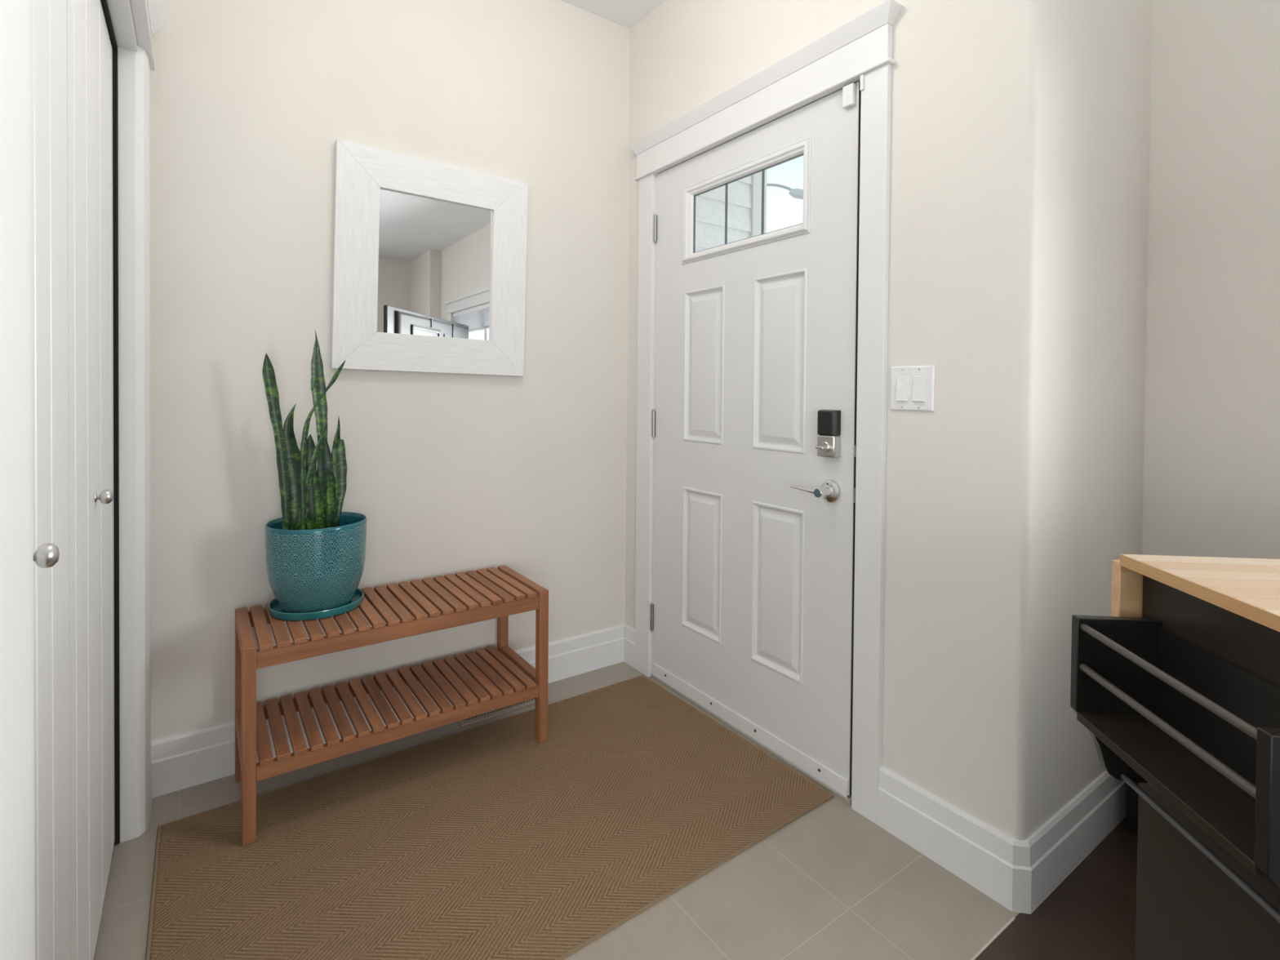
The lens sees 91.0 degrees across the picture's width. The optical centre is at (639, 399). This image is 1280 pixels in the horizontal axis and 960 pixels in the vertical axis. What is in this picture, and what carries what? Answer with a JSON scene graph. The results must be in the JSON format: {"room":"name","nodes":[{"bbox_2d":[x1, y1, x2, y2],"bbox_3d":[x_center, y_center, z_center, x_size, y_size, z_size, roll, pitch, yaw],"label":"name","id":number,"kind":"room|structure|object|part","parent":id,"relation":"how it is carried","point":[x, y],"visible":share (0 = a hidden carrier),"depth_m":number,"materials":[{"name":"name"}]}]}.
{"room":"entryway","nodes":[
{"label":"entryway","id":0,"kind":"room"},
{"bbox_2d":[106,0,137,45],"bbox_3d":[-0.928,-0.211,1.007,0.110,2.697,1.750,0,1,-35],"label":"wall","id":1,"kind":"structure","parent":0,"point":[129,0],"depth_m":1.48,"materials":[{"name":"paint"}]},
{"bbox_2d":[30,0,70,959],"bbox_3d":[-0.831,0.135,0.882,0.062,1.970,0.331,0,1,-35],"label":"door","id":2,"kind":"structure","parent":1,"relation":"in","point":[48,18],"depth_m":0.89,"materials":[{"name":"white paint"}]},
{"bbox_3d":[-0.736,0.193,0.775,0.029,0.030,0.030,0,1,-35],"label":"knob","id":3,"kind":"part","parent":2,"relation":"part of","materials":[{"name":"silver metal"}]},
{"bbox_2d":[0,0,163,959],"bbox_3d":[-0.902,0.058,1.031,0.138,2.158,1.688,0,1,-35],"label":"trim","id":4,"kind":"structure","parent":1,"relation":"attached to","point":[133,62],"depth_m":0.49,"materials":[{"name":"paint"}]},
{"bbox_3d":[-0.463,0.138,0.450,0.174,2.023,0.049,1,1,41],"label":"casing","id":5,"kind":"part","parent":4,"relation":"part of","materials":[{"name":"paint"}]},
{"bbox_3d":[-1.313,0.113,1.655,0.048,2.023,0.141,0,1,-17],"label":"casing","id":6,"kind":"part","parent":4,"relation":"part of","materials":[{"name":"paint"}]},
{"bbox_3d":[-0.856,-0.999,1.042,0.048,0.043,1.688,0,1,-35],"label":"crown","id":7,"kind":"part","parent":4,"relation":"part of","materials":[{"name":"paint"}]},
{"bbox_2d":[66,0,113,959],"bbox_3d":[-1.024,0.129,1.156,0.062,1.970,0.330,0,1,-35],"label":"door","id":8,"kind":"structure","parent":1,"relation":"in","point":[83,496],"depth_m":1.15,"materials":[{"name":"white paint"}]},
{"bbox_3d":[-1.036,0.129,1.148,0.033,1.970,0.330,0,1,-35],"label":"panel","id":9,"kind":"part","parent":8,"relation":"part of","materials":[{"name":"white paint"}]},
{"bbox_3d":[-1.093,0.199,1.283,0.029,0.030,0.030,0,1,-35],"label":"knob","id":10,"kind":"part","parent":8,"relation":"part of","materials":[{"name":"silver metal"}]},
{"bbox_2d":[94,0,114,932],"bbox_3d":[-1.227,0.124,1.419,0.033,1.970,0.331,0,1,-35],"label":"door","id":11,"kind":"structure","parent":1,"relation":"in","point":[103,46],"depth_m":1.41,"materials":[{"name":"white paint"}]},
{"bbox_2d":[150,0,630,741],"bbox_3d":[-1.978,-0.226,1.430,4.900,2.697,0.150,0,1,-35],"label":"wall","id":12,"kind":"structure","parent":0,"point":[251,100],"depth_m":2.10,"materials":[{"name":"paint"}]},
{"bbox_2d":[151,623,626,798],"bbox_3d":[-0.727,1.044,2.235,1.630,0.155,0.016,0,1,-35],"label":"baseboard","id":13,"kind":"structure","parent":12,"relation":"attached to","point":[185,760],"depth_m":1.88,"materials":[{"name":"paint"}]},
{"bbox_2d":[330,138,528,376],"bbox_3d":[-0.711,-0.460,2.208,0.663,0.733,0.026,1,0,-35],"label":"wall mirror","id":14,"kind":"object","parent":12,"relation":"attached to","point":[429,257],"visible":1,"depth_m":2.18,"materials":[{"name":"white wood"}]},
{"bbox_3d":[-0.928,-0.465,2.055,0.133,0.732,0.026,1,0,-35],"label":"frame rail","id":15,"kind":"part","parent":14,"relation":"part of","materials":[{"name":"white wood"}]},
{"bbox_3d":[-0.718,-0.157,2.209,0.662,0.126,0.026,1,0,-35],"label":"frame rail","id":16,"kind":"part","parent":14,"relation":"part of","materials":[{"name":"white wood"}]},
{"bbox_3d":[-0.704,-0.763,2.207,0.662,0.126,0.026,1,0,-35],"label":"frame rail","id":17,"kind":"part","parent":14,"relation":"part of","materials":[{"name":"white wood"}]},
{"bbox_2d":[377,188,493,340],"bbox_3d":[-0.712,-0.460,2.208,0.405,0.488,0.004,1,0,-35],"label":"mirror glass","id":18,"kind":"object","parent":14,"relation":"on","point":[435,249],"depth_m":2.20,"materials":[{"name":"silver mirror"}]},
{"bbox_3d":[-0.494,-0.456,2.360,0.133,0.732,0.026,1,0,-35],"label":"frame rail","id":19,"kind":"part","parent":14,"relation":"part of","materials":[{"name":"white wood"}]},
{"bbox_2d":[560,0,664,28],"bbox_3d":[-0.016,-1.578,-0.733,5.620,0.100,5.900,0,1,-35],"label":"ceiling","id":20,"kind":"structure","parent":0,"point":[626,13],"depth_m":2.53,"materials":[{"name":"paint"}]},
{"bbox_2d":[93,662,1137,959],"bbox_3d":[-0.040,1.194,-0.694,5.320,0.050,5.600,0,1,-35],"label":"floor","id":21,"kind":"structure","parent":0,"point":[832,883],"depth_m":1.43,"materials":[{"name":"tile"}]},
{"bbox_2d":[145,675,834,959],"bbox_3d":[-0.347,1.129,1.713,1.578,0.007,0.955,0,1,-35],"label":"entry rug","id":22,"kind":"object","parent":21,"relation":"on","point":[491,841],"visible":1,"depth_m":1.61,"materials":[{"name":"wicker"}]},
{"bbox_2d":[235,564,548,846],"bbox_3d":[-0.751,0.874,1.964,0.851,0.503,0.358,0,1,-35],"label":"slatted bench","id":23,"kind":"object","parent":22,"relation":"on","point":[500,677],"visible":0.9,"depth_m":1.87,"materials":[{"name":"brown wood"}]},
{"bbox_3d":[-1.087,0.941,1.730,0.029,0.051,0.292,0,1,-35],"label":"shelf rail","id":24,"kind":"part","parent":23,"relation":"part of","materials":[{"name":"brown wood"}]},
{"bbox_3d":[-1.180,0.872,1.861,0.031,0.503,0.032,0,1,-35],"label":"leg","id":25,"kind":"part","parent":23,"relation":"part of","materials":[{"name":"brown wood"}]},
{"bbox_3d":[-1.085,0.642,1.725,0.029,0.037,0.292,0,1,-35],"label":"rail","id":26,"kind":"part","parent":23,"relation":"part of","materials":[{"name":"brown wood"}]},
{"bbox_3d":[-0.993,0.874,1.596,0.031,0.497,0.033,0,1,-35],"label":"leg","id":27,"kind":"part","parent":23,"relation":"part of","materials":[{"name":"brown wood"}]},
{"bbox_2d":[262,329,366,620],"bbox_3d":[-0.965,0.207,1.882,0.270,0.829,0.270,0,1,-13],"label":"potted snake plant","id":28,"kind":"object","parent":23,"relation":"on","point":[316,552],"visible":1,"depth_m":1.83,"materials":[{"name":"green plant"}]},
{"bbox_3d":[-0.967,0.488,1.886,0.270,0.252,0.270,0,1,-35],"label":"pot","id":29,"kind":"part","parent":28,"relation":"part of","materials":[{"name":"teal ceramic"}]},
{"bbox_3d":[-0.510,0.871,2.333,0.032,0.503,0.032,0,1,-35],"label":"leg","id":30,"kind":"part","parent":23,"relation":"part of","materials":[{"name":"brown wood"}]},
{"bbox_3d":[-0.417,0.940,2.201,0.030,0.051,0.292,0,1,-35],"label":"shelf rail","id":31,"kind":"part","parent":23,"relation":"part of","materials":[{"name":"brown wood"}]},
{"bbox_3d":[-0.414,0.641,2.197,0.030,0.037,0.292,0,1,-35],"label":"rail","id":32,"kind":"part","parent":23,"relation":"part of","materials":[{"name":"brown wood"}]},
{"bbox_3d":[-0.323,0.873,2.067,0.032,0.497,0.033,0,1,-35],"label":"leg","id":33,"kind":"part","parent":23,"relation":"part of","materials":[{"name":"brown wood"}]},
{"bbox_2d":[457,697,535,726],"bbox_3d":[-0.512,1.121,2.295,0.322,0.004,0.107,0,1,-35],"label":"floor vent","id":34,"kind":"object","parent":21,"relation":"in","point":[527,703],"visible":0.32,"depth_m":2.25,"materials":[{"name":"metal"}]},
{"bbox_2d":[650,674,851,804],"bbox_3d":[0.381,1.128,2.201,0.158,0.016,0.949,0,1,-35],"label":"threshold","id":35,"kind":"object","parent":21,"relation":"on","point":[848,800],"visible":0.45,"depth_m":2.04,"materials":[{"name":"silver metal"}]},
{"bbox_2d":[969,916,1015,959],"bbox_3d":[0.174,1.150,0.930,1.600,0.005,0.005,0,1,-35],"label":"trim","id":36,"kind":"structure","parent":21,"relation":"on","point":[1012,918],"depth_m":1.34,"materials":[{"name":"silver metal"}]},
{"bbox_2d":[1125,782,1138,836],"bbox_3d":[1.479,0.941,1.562,0.204,0.420,0.398,0,1,-35],"label":"console","id":37,"kind":"object","parent":21,"relation":"on","point":[1131,796],"visible":0.11,"depth_m":1.65,"materials":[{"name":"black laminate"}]},
{"bbox_3d":[1.343,0.929,1.585,0.009,0.340,0.190,0,1,-35],"label":"door","id":38,"kind":"part","parent":37,"relation":"part of","materials":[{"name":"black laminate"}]},
{"bbox_2d":[1070,554,1279,959],"bbox_3d":[1.230,0.695,0.715,1.189,0.890,0.500,1,1,6],"label":"cabinet","id":39,"kind":"object","parent":21,"relation":"on","point":[1175,691],"visible":1,"depth_m":0.85,"materials":[{"name":"brown wood"}]},
{"bbox_3d":[0.653,0.406,0.795,0.011,0.011,0.308,1,1,6],"label":"rack rail","id":40,"kind":"part","parent":39,"relation":"part of","materials":[{"name":"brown metal"}]},
{"bbox_3d":[0.653,0.345,0.794,0.011,0.011,0.308,1,1,6],"label":"rack rail","id":41,"kind":"part","parent":39,"relation":"part of","materials":[{"name":"brown metal"}]},
{"bbox_2d":[1076,711,1262,875],"bbox_3d":[0.699,0.480,0.791,0.110,0.013,0.308,1,1,6],"label":"shelf","id":42,"kind":"object","parent":39,"relation":"attached to","point":[1224,811],"depth_m":0.79,"materials":[{"name":"brown laminate"}]},
{"bbox_3d":[0.767,0.700,0.776,0.016,0.871,0.421,1,1,6],"label":"panel","id":43,"kind":"part","parent":39,"relation":"part of","materials":[{"name":"brown laminate"}]},
{"bbox_2d":[625,0,981,813],"bbox_3d":[0.432,-0.215,2.133,0.150,2.697,1.475,0,1,-35],"label":"wall","id":44,"kind":"structure","parent":0,"point":[684,54],"depth_m":1.61,"materials":[{"name":"paint"}]},
{"bbox_2d":[623,624,635,667],"bbox_3d":[-0.038,1.045,2.659,0.016,0.155,0.083,0,1,-35],"label":"baseboard","id":45,"kind":"structure","parent":44,"relation":"attached to","point":[629,633],"depth_m":2.66,"materials":[{"name":"paint"}]},
{"bbox_2d":[650,81,861,797],"bbox_3d":[0.322,0.114,2.143,0.108,2.013,0.949,0,1,-35],"label":"door","id":46,"kind":"structure","parent":44,"relation":"in","point":[754,415],"depth_m":2.04,"materials":[{"name":"paint"}]},
{"bbox_3d":[0.478,0.265,1.842,0.012,0.015,0.101,0,1,-34],"label":"lever","id":47,"kind":"part","parent":46,"relation":"part of","materials":[{"name":"silver metal"}]},
{"bbox_3d":[0.519,0.138,1.800,0.024,0.008,0.027,0,1,-35],"label":"turn lever","id":48,"kind":"part","parent":46,"relation":"part of","materials":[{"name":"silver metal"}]},
{"bbox_3d":[0.531,0.267,1.808,0.064,0.067,0.067,0,1,-35],"label":"lever handle","id":49,"kind":"part","parent":46,"relation":"part of","materials":[{"name":"silver metal"}]},
{"bbox_3d":[0.616,0.270,1.775,0.035,0.040,0.004,0,1,-35],"label":"latch plate","id":50,"kind":"part","parent":46,"relation":"part of","materials":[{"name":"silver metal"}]},
{"bbox_3d":[0.617,0.145,1.773,0.035,0.032,0.004,0,1,-35],"label":"latch plate","id":51,"kind":"part","parent":46,"relation":"part of","materials":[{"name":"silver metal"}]},
{"bbox_2d":[628,0,901,824],"bbox_3d":[0.370,0.045,2.180,0.198,2.174,1.203,0,1,-35],"label":"door frame","id":52,"kind":"structure","parent":44,"relation":"attached to","point":[860,49],"depth_m":1.73,"materials":[{"name":"paint"}]},
{"bbox_3d":[0.021,0.109,2.572,0.018,2.030,0.095,0,1,-35],"label":"casing","id":53,"kind":"part","parent":52,"relation":"part of","materials":[{"name":"paint"}]},
{"bbox_3d":[0.318,-1.020,2.122,0.048,0.043,1.203,0,1,-35],"label":"crown","id":54,"kind":"part","parent":52,"relation":"part of","materials":[{"name":"paint"}]},
{"bbox_3d":[0.628,0.126,1.709,0.018,2.030,0.082,0,1,-35],"label":"casing","id":55,"kind":"part","parent":52,"relation":"part of","materials":[{"name":"paint"}]},
{"bbox_2d":[890,365,935,411],"bbox_3d":[0.696,-0.028,1.616,0.013,0.116,0.121,0,1,-35],"label":"light switch","id":56,"kind":"object","parent":44,"relation":"attached to","point":[912,387],"visible":1,"depth_m":1.61,"materials":[{"name":"white plastic"}]},
{"bbox_2d":[968,0,1153,840],"bbox_3d":[1.185,-0.202,1.688,0.870,2.697,0.120,0,1,-35],"label":"wall","id":57,"kind":"structure","parent":0,"point":[1065,85],"depth_m":1.48,"materials":[{"name":"paint"}]},
{"bbox_2d":[877,765,1126,914],"bbox_3d":[1.044,1.067,1.746,0.736,0.155,0.368,0,1,-35],"label":"baseboard","id":58,"kind":"structure","parent":57,"relation":"attached to","point":[1018,875],"depth_m":1.52,"materials":[{"name":"paint"}]},
{"bbox_2d":[1142,0,1279,559],"bbox_3d":[2.618,-0.169,0.175,0.270,2.697,4.005,0,1,-35],"label":"wall","id":59,"kind":"structure","parent":0,"point":[1211,452],"depth_m":1.68,"materials":[{"name":"paint"}]},
{"label":"outside","id":60,"kind":"structure","parent":0,"visible":0},
{"bbox_3d":[8.108,1.412,8.473,100.000,0.100,100.000,0,1,-35],"label":"ground","id":61,"kind":"structure","parent":60,"visible":0},
{"bbox_2d":[695,175,751,252],"bbox_3d":[0.284,-0.461,2.931,0.517,3.664,0.132,0,1,-35],"label":"wall","id":62,"kind":"structure","parent":61,"relation":"on","point":[710,205],"depth_m":2.92,"materials":[{"name":"white"}]},
{"bbox_2d":[750,168,767,237],"bbox_3d":[0.535,-0.454,3.103,0.093,3.650,0.140,0,1,-35],"label":"trim","id":63,"kind":"structure","parent":62,"relation":"attached to","point":[756,186],"depth_m":3.03,"materials":[{"name":"paint"}]},
{"bbox_2d":[766,183,803,199],"bbox_3d":[2.822,-1.607,13.026,1.583,5.718,0.237,1,1,1],"label":"street lamp","id":64,"kind":"object","parent":61,"relation":"on","point":[795,193],"visible":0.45,"depth_m":12.97,"materials":[{"name":"grey metal"}]},
{"bbox_3d":[2.666,-4.207,13.007,1.103,0.519,0.064,1,1,2],"label":"arm","id":65,"kind":"part","parent":64,"relation":"part of"}
]}

